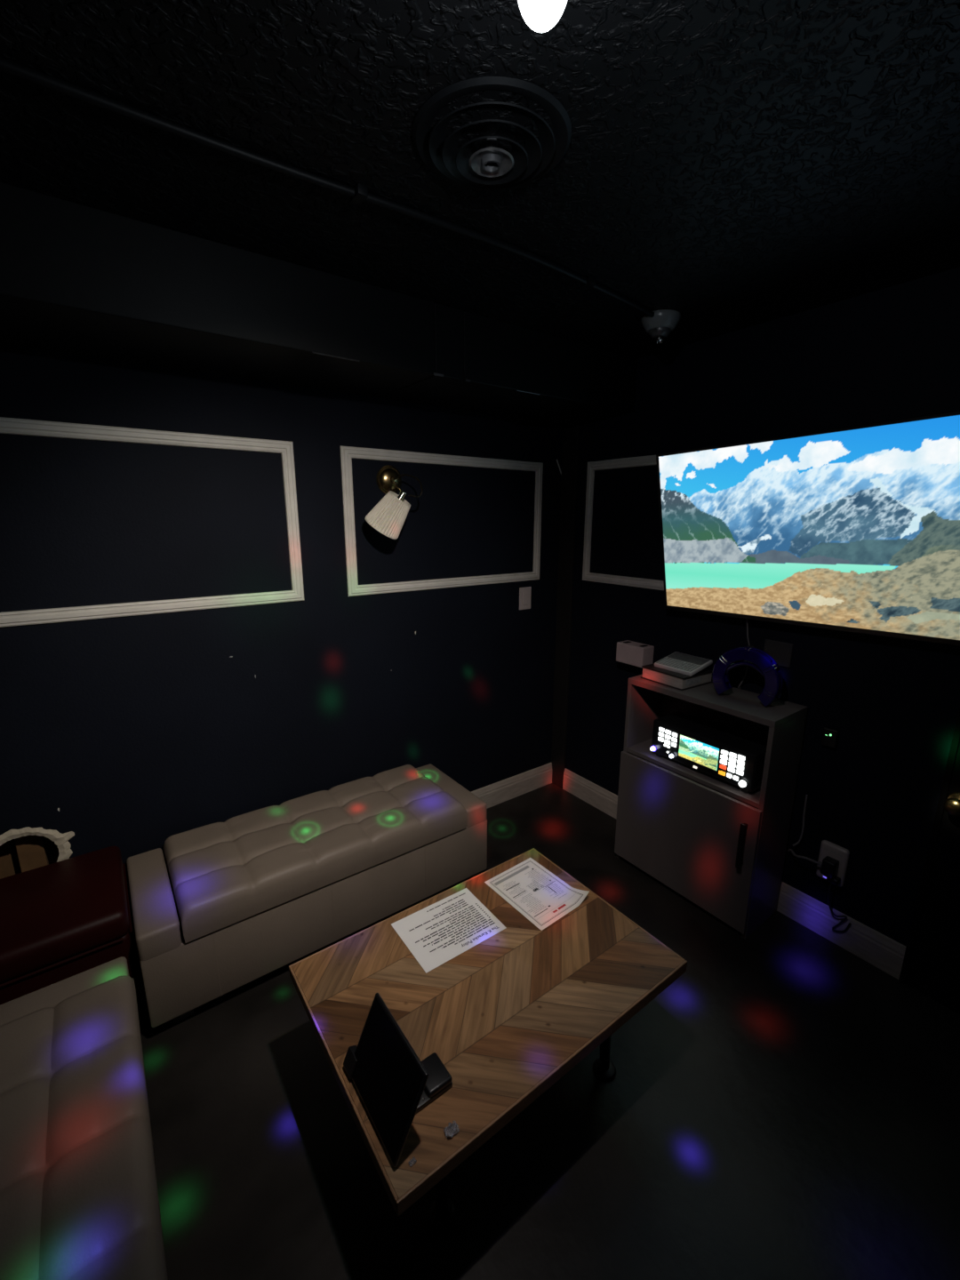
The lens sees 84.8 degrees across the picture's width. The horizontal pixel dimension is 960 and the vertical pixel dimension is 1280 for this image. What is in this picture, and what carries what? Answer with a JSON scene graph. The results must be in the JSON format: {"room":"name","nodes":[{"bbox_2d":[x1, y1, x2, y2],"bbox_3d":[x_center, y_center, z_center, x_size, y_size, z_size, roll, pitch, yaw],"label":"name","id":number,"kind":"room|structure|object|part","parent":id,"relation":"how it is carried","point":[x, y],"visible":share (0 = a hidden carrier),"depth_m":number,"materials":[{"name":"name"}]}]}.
{"room":"karaoke room","nodes":[
{"label":"karaoke room","id":0,"kind":"room"},
{"bbox_2d":[0,343,563,915],"bbox_3d":[-0.692,-0.074,2.275,2.950,2.310,0.138,-9,16,-35],"label":"wall","id":1,"kind":"structure","parent":0,"point":[133,733],"depth_m":2.01,"materials":[{"name":"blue paint"}]},
{"bbox_2d":[0,416,303,627],"bbox_3d":[-1.161,-0.387,1.761,1.103,0.612,0.014,-9,16,-35],"label":"wall frame","id":2,"kind":"object","parent":1,"relation":"attached to","point":[12,426],"visible":1,"depth_m":1.81,"materials":[{"name":"beige paint"}]},
{"bbox_3d":[-1.161,-0.663,1.697,1.103,0.045,0.014,-9,16,-35],"label":"rail","id":3,"kind":"part","parent":2,"relation":"part of","materials":[{"name":"beige paint"}]},
{"bbox_3d":[-1.162,-0.111,1.825,1.103,0.045,0.014,-9,16,-35],"label":"rail","id":4,"kind":"part","parent":2,"relation":"part of","materials":[{"name":"beige paint"}]},
{"bbox_2d":[0,181,637,424],"bbox_3d":[-0.519,-1.034,1.813,2.750,0.230,0.453,-9,16,-35],"label":"soffit","id":5,"kind":"object","parent":1,"relation":"attached to","point":[76,278],"depth_m":1.53,"materials":[{"name":"black paint"}]},
{"bbox_2d":[130,762,551,947],"bbox_3d":[-0.661,1.000,2.463,2.734,0.132,0.014,-9,16,-35],"label":"baseboard","id":6,"kind":"structure","parent":1,"relation":"attached to","point":[499,792],"depth_m":3.07,"materials":[{"name":"white wood"}]},
{"bbox_2d":[364,465,423,539],"bbox_3d":[-0.370,-0.576,2.187,0.239,0.307,0.211,-9,16,-35],"label":"wall lamp","id":7,"kind":"object","parent":1,"relation":"attached to","point":[388,516],"visible":1,"depth_m":2.13,"materials":[{"name":"white fabric"}]},
{"bbox_3d":[-0.381,-0.515,2.175,0.188,0.196,0.153,-2,13,-10],"label":"lamp shade","id":8,"kind":"part","parent":7,"relation":"part of","materials":[{"name":"beige fabric"}]},
{"bbox_3d":[-0.379,-0.687,2.258,0.122,0.122,0.048,-9,16,-35],"label":"wall plate","id":9,"kind":"part","parent":7,"relation":"part of","materials":[{"name":"gold metal"}]},
{"bbox_2d":[397,490,407,501],"bbox_3d":[-0.332,-0.570,2.148,0.068,0.081,0.032,2,13,7],"label":"socket","id":10,"kind":"object","parent":7,"relation":"attached to","point":[402,494],"depth_m":2.13,"materials":[{"name":"metal"}]},
{"bbox_3d":[-0.302,-0.649,2.217,0.075,0.098,0.134,-9,16,-35],"label":"curved arm","id":11,"kind":"part","parent":7,"relation":"part of","materials":[{"name":"brown metal"}]},
{"bbox_2d":[339,445,543,596],"bbox_3d":[-0.117,-0.558,2.507,1.106,0.612,0.014,-9,16,-35],"label":"wall frame","id":12,"kind":"object","parent":1,"relation":"attached to","point":[348,453],"visible":1,"depth_m":2.39,"materials":[{"name":"beige paint"}]},
{"bbox_3d":[-0.116,-0.834,2.443,1.106,0.045,0.014,-9,16,-35],"label":"rail","id":13,"kind":"part","parent":12,"relation":"part of","materials":[{"name":"beige paint"}]},
{"bbox_3d":[-0.118,-0.281,2.571,1.106,0.045,0.014,-9,16,-35],"label":"rail","id":14,"kind":"part","parent":12,"relation":"part of","materials":[{"name":"beige paint"}]},
{"bbox_2d":[519,586,531,609],"bbox_3d":[0.247,-0.226,2.861,0.084,0.122,0.009,-9,16,-35],"label":"light switch","id":15,"kind":"object","parent":1,"relation":"attached to","point":[524,593],"visible":1,"depth_m":2.86,"materials":[{"name":"beige plastic"}]},
{"bbox_2d":[0,0,959,359],"bbox_3d":[0.151,-0.986,0.886,2.950,0.100,2.980,-9,16,-35],"label":"ceiling","id":16,"kind":"structure","parent":0,"point":[728,166],"depth_m":1.01,"materials":[{"name":"black paint"}]},
{"bbox_2d":[0,56,654,317],"bbox_3d":[-0.302,-0.988,1.154,2.328,0.020,0.070,-10,16,-36],"label":"conduit","id":17,"kind":"object","parent":16,"relation":"attached to","point":[358,194],"visible":1,"depth_m":1.08,"materials":[{"name":"black metal"}]},
{"bbox_2d":[412,75,571,190],"bbox_3d":[0.022,-0.941,1.016,0.304,0.046,0.304,-9,16,-35],"label":"ceiling vent","id":18,"kind":"object","parent":16,"relation":"in","point":[492,167],"visible":1,"depth_m":1.00,"materials":[{"name":"black paint"}]},
{"bbox_2d":[517,0,567,32],"bbox_3d":[0.073,-0.788,0.595,0.094,0.152,0.094,-9,16,-35],"label":"light","id":19,"kind":"object","parent":16,"relation":"hanging from","point":[540,16],"visible":1,"depth_m":0.60,"materials":[{"name":"white plastic"}]},
{"bbox_2d":[641,309,680,343],"bbox_3d":[0.654,-1.127,1.909,0.136,0.084,0.136,-9,16,-35],"label":"ceiling detector","id":20,"kind":"object","parent":16,"relation":"attached to","point":[659,326],"visible":0.99,"depth_m":1.87,"materials":[{"name":"grey plastic"}]},
{"bbox_2d":[136,783,959,1279],"bbox_3d":[0.145,1.361,1.432,2.950,0.100,2.980,-9,16,-35],"label":"floor","id":21,"kind":"structure","parent":0,"point":[787,1107],"depth_m":1.39,"materials":[{"name":"stone"}]},
{"bbox_2d":[0,846,143,1020],"bbox_3d":[-1.370,1.022,1.657,0.475,0.452,0.439,-9,16,-35],"label":"side table","id":22,"kind":"object","parent":21,"relation":"on","point":[61,920],"visible":0.73,"depth_m":1.56,"materials":[{"name":"leather"}]},
{"bbox_2d":[0,956,167,1279],"bbox_3d":[-0.817,1.210,0.895,0.492,0.434,1.300,-9,16,-35],"label":"storage bench","id":23,"kind":"object","parent":21,"relation":"on","point":[79,1198],"visible":1,"depth_m":1.02,"materials":[{"name":"beige leather"}]},
{"bbox_2d":[126,763,487,1028],"bbox_3d":[-0.628,0.920,2.144,1.300,0.434,0.492,-9,16,-35],"label":"storage bench","id":24,"kind":"object","parent":21,"relation":"on","point":[235,901],"visible":1,"depth_m":1.90,"materials":[{"name":"beige leather"}]},
{"bbox_3d":[-0.627,0.767,2.107,1.062,0.120,0.488,-9,16,-35],"label":"padded lid","id":25,"kind":"part","parent":24,"relation":"part of","materials":[{"name":"beige leather"}]},
{"bbox_2d":[288,848,687,1234],"bbox_3d":[0.025,1.091,1.509,0.907,0.391,0.642,-9,16,-35],"label":"coffee table","id":26,"kind":"object","parent":21,"relation":"on","point":[509,1015],"visible":0.87,"depth_m":1.34,"materials":[{"name":"brown wood"}]},
{"bbox_3d":[-0.338,0.977,1.209,0.006,0.035,0.630,-9,16,-35],"label":"edge trim","id":27,"kind":"part","parent":26,"relation":"part of","materials":[{"name":"brown wood"}]},
{"bbox_2d":[343,992,452,1166],"bbox_3d":[-0.165,0.890,1.122,0.179,0.175,0.243,-9,16,-35],"label":"tablet","id":28,"kind":"object","parent":26,"relation":"on","point":[391,1081],"visible":1,"depth_m":1.08,"materials":[{"name":"black plastic"}]},
{"bbox_3d":[-0.162,0.859,1.718,0.907,0.035,0.006,-9,16,-35],"label":"edge trim","id":29,"kind":"part","parent":26,"relation":"part of","materials":[{"name":"brown wood"}]},
{"bbox_2d":[408,1156,416,1166],"bbox_3d":[-0.130,1.002,1.010,0.015,0.006,0.011,-9,16,-35],"label":"scrap","id":30,"kind":"object","parent":26,"relation":"on","point":[413,1160],"visible":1,"depth_m":1.01,"materials":[{"name":"white"}]},
{"bbox_3d":[-0.088,1.186,1.207,0.043,0.320,0.043,-9,16,-35],"label":"leg","id":31,"kind":"part","parent":26,"relation":"part of","materials":[{"name":"black metal"}]},
{"bbox_2d":[391,888,506,973],"bbox_3d":[-0.096,0.869,1.597,0.282,0.001,0.220,-9,16,-35],"label":"sheet","id":32,"kind":"object","parent":26,"relation":"on","point":[435,934],"visible":1,"depth_m":1.59,"materials":[{"name":"white paper"}]},
{"bbox_2d":[443,1120,459,1137],"bbox_3d":[-0.057,0.987,1.062,0.032,0.012,0.022,-9,16,-35],"label":"wrapper","id":33,"kind":"object","parent":26,"relation":"on","point":[452,1129],"visible":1,"depth_m":1.06,"materials":[{"name":"white"}]},
{"bbox_2d":[484,857,589,930],"bbox_3d":[0.185,0.820,1.747,0.226,0.030,0.281,-9,16,-35],"label":"menu sheet","id":34,"kind":"object","parent":26,"relation":"on","point":[540,896],"visible":1,"depth_m":1.74,"materials":[{"name":"white paper"}]},
{"bbox_2d":[494,865,529,885],"bbox_3d":[0.112,0.816,1.825,0.156,0.001,0.017,-9,16,-35],"label":"print","id":35,"kind":"object","parent":34,"relation":"on","point":[524,868],"depth_m":1.82},
{"bbox_2d":[504,880,546,912],"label":"print","id":36,"kind":"object","parent":34,"relation":"on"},
{"bbox_2d":[528,880,543,891],"bbox_3d":[0.187,0.829,1.770,0.049,0.001,0.040,-9,16,-35],"label":"print","id":37,"kind":"object","parent":34,"relation":"on","point":[535,881],"depth_m":1.77},
{"bbox_2d":[524,869,565,898],"bbox_3d":[0.221,0.826,1.783,0.060,0.001,0.158,-9,16,-35],"label":"print","id":38,"kind":"object","parent":34,"relation":"on","point":[540,880],"depth_m":1.78,"materials":[{"name":"grey paper"}]},
{"bbox_3d":[0.214,0.976,1.219,0.907,0.035,0.006,-9,16,-35],"label":"edge trim","id":39,"kind":"part","parent":26,"relation":"part of","materials":[{"name":"brown wood"}]},
{"bbox_3d":[0.360,1.113,1.527,0.043,0.320,0.043,-9,16,-35],"label":"leg","id":40,"kind":"part","parent":26,"relation":"part of","materials":[{"name":"black metal"}]},
{"bbox_3d":[0.389,0.858,1.728,0.006,0.035,0.630,-9,16,-35],"label":"edge trim","id":41,"kind":"part","parent":26,"relation":"part of","materials":[{"name":"brown wood"}]},
{"bbox_2d":[614,674,807,938],"bbox_3d":[0.933,0.655,2.261,0.305,0.905,0.636,-9,16,-35],"label":"base cabinet","id":42,"kind":"object","parent":21,"relation":"on","point":[720,846],"visible":0.9,"depth_m":2.13,"materials":[{"name":"grey laminate"}]},
{"bbox_3d":[0.770,0.607,2.520,0.257,0.880,0.018,-9,16,-35],"label":"panel","id":43,"kind":"part","parent":42,"relation":"part of","materials":[{"name":"grey laminate"}]},
{"bbox_2d":[640,663,712,690],"bbox_3d":[0.865,0.150,2.311,0.212,0.054,0.216,-8,16,-32],"label":"binder","id":44,"kind":"object","parent":42,"relation":"on","point":[678,681],"visible":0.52,"depth_m":2.24,"materials":[{"name":"white plastic"}]},
{"bbox_2d":[654,651,712,676],"bbox_3d":[0.888,0.102,2.301,0.164,0.048,0.189,-9,16,-35],"label":"remote","id":45,"kind":"object","parent":44,"relation":"on","point":[678,662],"visible":1,"depth_m":2.27,"materials":[{"name":"white plastic"}]},
{"bbox_3d":[0.841,0.826,2.231,0.018,0.526,0.634,-9,16,-35],"label":"door","id":46,"kind":"part","parent":42,"relation":"part of","materials":[{"name":"grey laminate"}]},
{"bbox_2d":[626,738,760,807],"bbox_3d":[0.950,0.542,2.247,0.246,0.018,0.599,-9,16,-35],"label":"shelf","id":47,"kind":"object","parent":42,"relation":"attached to","point":[641,748],"depth_m":2.17,"materials":[{"name":"grey laminate"}]},
{"bbox_2d":[650,711,767,793],"bbox_3d":[0.958,0.459,2.193,0.204,0.167,0.450,-9,16,-35],"label":"console","id":48,"kind":"object","parent":42,"relation":"on","point":[735,757],"visible":1,"depth_m":2.12,"materials":[{"name":"grey plastic"}]},
{"bbox_3d":[0.995,0.546,1.995,0.012,0.026,0.026,-9,16,-35],"label":"knob","id":49,"kind":"part","parent":48,"relation":"part of","materials":[{"name":"grey plastic"}]},
{"bbox_3d":[1.053,0.618,2.342,0.008,0.820,0.599,-9,16,-35],"label":"panel","id":50,"kind":"part","parent":42,"relation":"part of","materials":[{"name":"grey laminate"}]},
{"bbox_3d":[0.953,0.223,2.174,0.259,0.024,0.636,-9,16,-35],"label":"panel","id":51,"kind":"part","parent":42,"relation":"part of","materials":[{"name":"grey laminate"}]},
{"bbox_3d":[0.984,0.772,1.978,0.030,0.186,0.018,-9,16,-35],"label":"handle","id":52,"kind":"part","parent":42,"relation":"part of","materials":[{"name":"black metal"}]},
{"bbox_2d":[711,645,783,706],"bbox_3d":[1.035,0.127,2.039,0.061,0.219,0.261,-11,17,-40],"label":"tambourine","id":53,"kind":"object","parent":42,"relation":"on","point":[758,660],"visible":1,"depth_m":2.00,"materials":[{"name":"blue plastic"}]},
{"bbox_3d":[1.135,0.721,2.034,0.257,0.880,0.018,-9,16,-35],"label":"panel","id":54,"kind":"part","parent":42,"relation":"part of","materials":[{"name":"grey laminate"}]},
{"bbox_2d":[565,266,959,946],"bbox_3d":[1.336,0.012,1.929,0.100,2.310,2.850,-9,16,-35],"label":"wall","id":55,"kind":"structure","parent":0,"point":[891,353],"depth_m":1.96,"materials":[{"name":"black paint"}]},
{"bbox_2d":[551,422,580,788],"bbox_3d":[0.478,-0.122,2.998,0.016,2.083,0.108,-9,16,-35],"label":"trim","id":56,"kind":"structure","parent":55,"relation":"attached to","point":[571,433],"depth_m":2.96,"materials":[{"name":"paint"}]},
{"bbox_2d":[582,454,663,590],"bbox_3d":[0.879,-0.519,2.347,0.014,0.609,1.102,-9,16,-35],"label":"wall frame","id":57,"kind":"object","parent":55,"relation":"attached to","point":[649,460],"visible":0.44,"depth_m":2.67,"materials":[{"name":"beige paint"}]},
{"bbox_3d":[0.880,-0.794,2.283,0.014,0.045,1.102,-9,16,-35],"label":"rail","id":58,"kind":"part","parent":57,"relation":"part of","materials":[{"name":"beige paint"}]},
{"bbox_3d":[0.879,-0.245,2.411,0.014,0.045,1.102,-9,16,-35],"label":"rail","id":59,"kind":"part","parent":57,"relation":"part of","materials":[{"name":"beige paint"}]},
{"bbox_2d":[616,640,654,667],"bbox_3d":[0.761,0.065,2.583,0.088,0.099,0.158,-9,16,-35],"label":"wall box","id":60,"kind":"object","parent":55,"relation":"attached to","point":[637,654],"visible":0.95,"depth_m":2.54,"materials":[{"name":"white plastic"}]},
{"bbox_2d":[562,768,905,979],"bbox_3d":[1.003,0.992,2.520,0.014,0.132,1.674,-9,16,-35],"label":"baseboard","id":61,"kind":"structure","parent":55,"relation":"attached to","point":[883,952],"depth_m":2.06,"materials":[{"name":"white wood"}]},
{"bbox_2d":[763,639,792,667],"bbox_3d":[1.172,0.052,2.073,0.008,0.095,0.105,-9,16,-35],"label":"wall socket","id":62,"kind":"object","parent":55,"relation":"attached to","point":[780,652],"visible":0.91,"depth_m":2.06,"materials":[{"name":"grey plastic"}]},
{"bbox_2d":[792,794,807,846],"bbox_3d":[1.262,0.714,2.069,0.031,0.222,0.017,-2,13,-8],"label":"cable","id":63,"kind":"object","parent":55,"relation":"attached to","point":[806,796],"visible":1,"depth_m":2.07,"materials":[{"name":"grey plastic"}]},
{"bbox_2d":[656,410,959,645],"bbox_3d":[1.153,-0.371,1.837,0.199,0.694,1.177,-9,16,-35],"label":"television","id":64,"kind":"object","parent":55,"relation":"attached to","point":[856,529],"visible":1,"depth_m":1.76,"materials":[{"name":"black plastic"}]},
{"bbox_2d":[737,618,750,688],"bbox_3d":[1.079,0.051,2.151,0.034,0.321,0.034,-2,13,-11],"label":"cable","id":65,"kind":"object","parent":64,"relation":"hanging from","point":[739,687],"visible":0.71,"depth_m":2.13,"materials":[{"name":"grey plastic"}]},
{"bbox_2d":[820,726,839,748],"bbox_3d":[1.298,0.361,1.951,0.027,0.070,0.050,-9,16,-35],"label":"power adapter","id":66,"kind":"object","parent":55,"relation":"attached to","point":[830,736],"visible":1,"depth_m":1.94,"materials":[{"name":"black plastic"}]},
{"bbox_2d":[816,840,849,887],"bbox_3d":[1.341,0.849,2.001,0.028,0.157,0.094,-9,16,-35],"label":"outlet extender","id":67,"kind":"object","parent":55,"relation":"attached to","point":[828,848],"visible":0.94,"depth_m":1.98,"materials":[{"name":"white plastic"}]},
{"bbox_2d":[787,848,839,879],"bbox_3d":[1.273,0.842,2.028,0.054,0.063,0.178,-9,16,-35],"label":"plug adapter","id":68,"kind":"object","parent":67,"relation":"attached to","point":[829,866],"visible":1,"depth_m":1.97,"materials":[{"name":"black plastic"}]},
{"bbox_3d":[1.254,0.847,2.045,0.041,0.038,0.139,-6,14,-24],"label":"cord","id":69,"kind":"part","parent":68,"relation":"part of","materials":[{"name":"grey plastic"}]},
{"bbox_2d":[826,875,851,932],"bbox_3d":[1.350,1.007,1.985,0.098,0.235,0.041,10,16,36],"label":"cable","id":70,"kind":"object","parent":67,"relation":"attached to","point":[836,880],"visible":0.97,"depth_m":1.98,"materials":[{"name":"black plastic"}]},
{"bbox_2d":[898,705,959,983],"bbox_3d":[1.503,0.214,1.635,0.022,2.050,0.017,-9,16,-35],"label":"trim","id":71,"kind":"structure","parent":55,"relation":"attached to","point":[956,739],"depth_m":1.74,"materials":[{"name":"black wood"}]},
{"bbox_2d":[905,741,959,1014],"bbox_3d":[1.724,0.305,1.290,0.086,2.030,0.820,-9,16,-35],"label":"door","id":72,"kind":"structure","parent":55,"relation":"in","point":[933,971],"depth_m":1.74,"materials":[{"name":"black"}]},
{"bbox_3d":[1.494,0.519,1.648,0.070,0.066,0.066,-9,16,-35],"label":"handle","id":73,"kind":"part","parent":72,"relation":"part of","materials":[{"name":"gold metal"}]}
]}

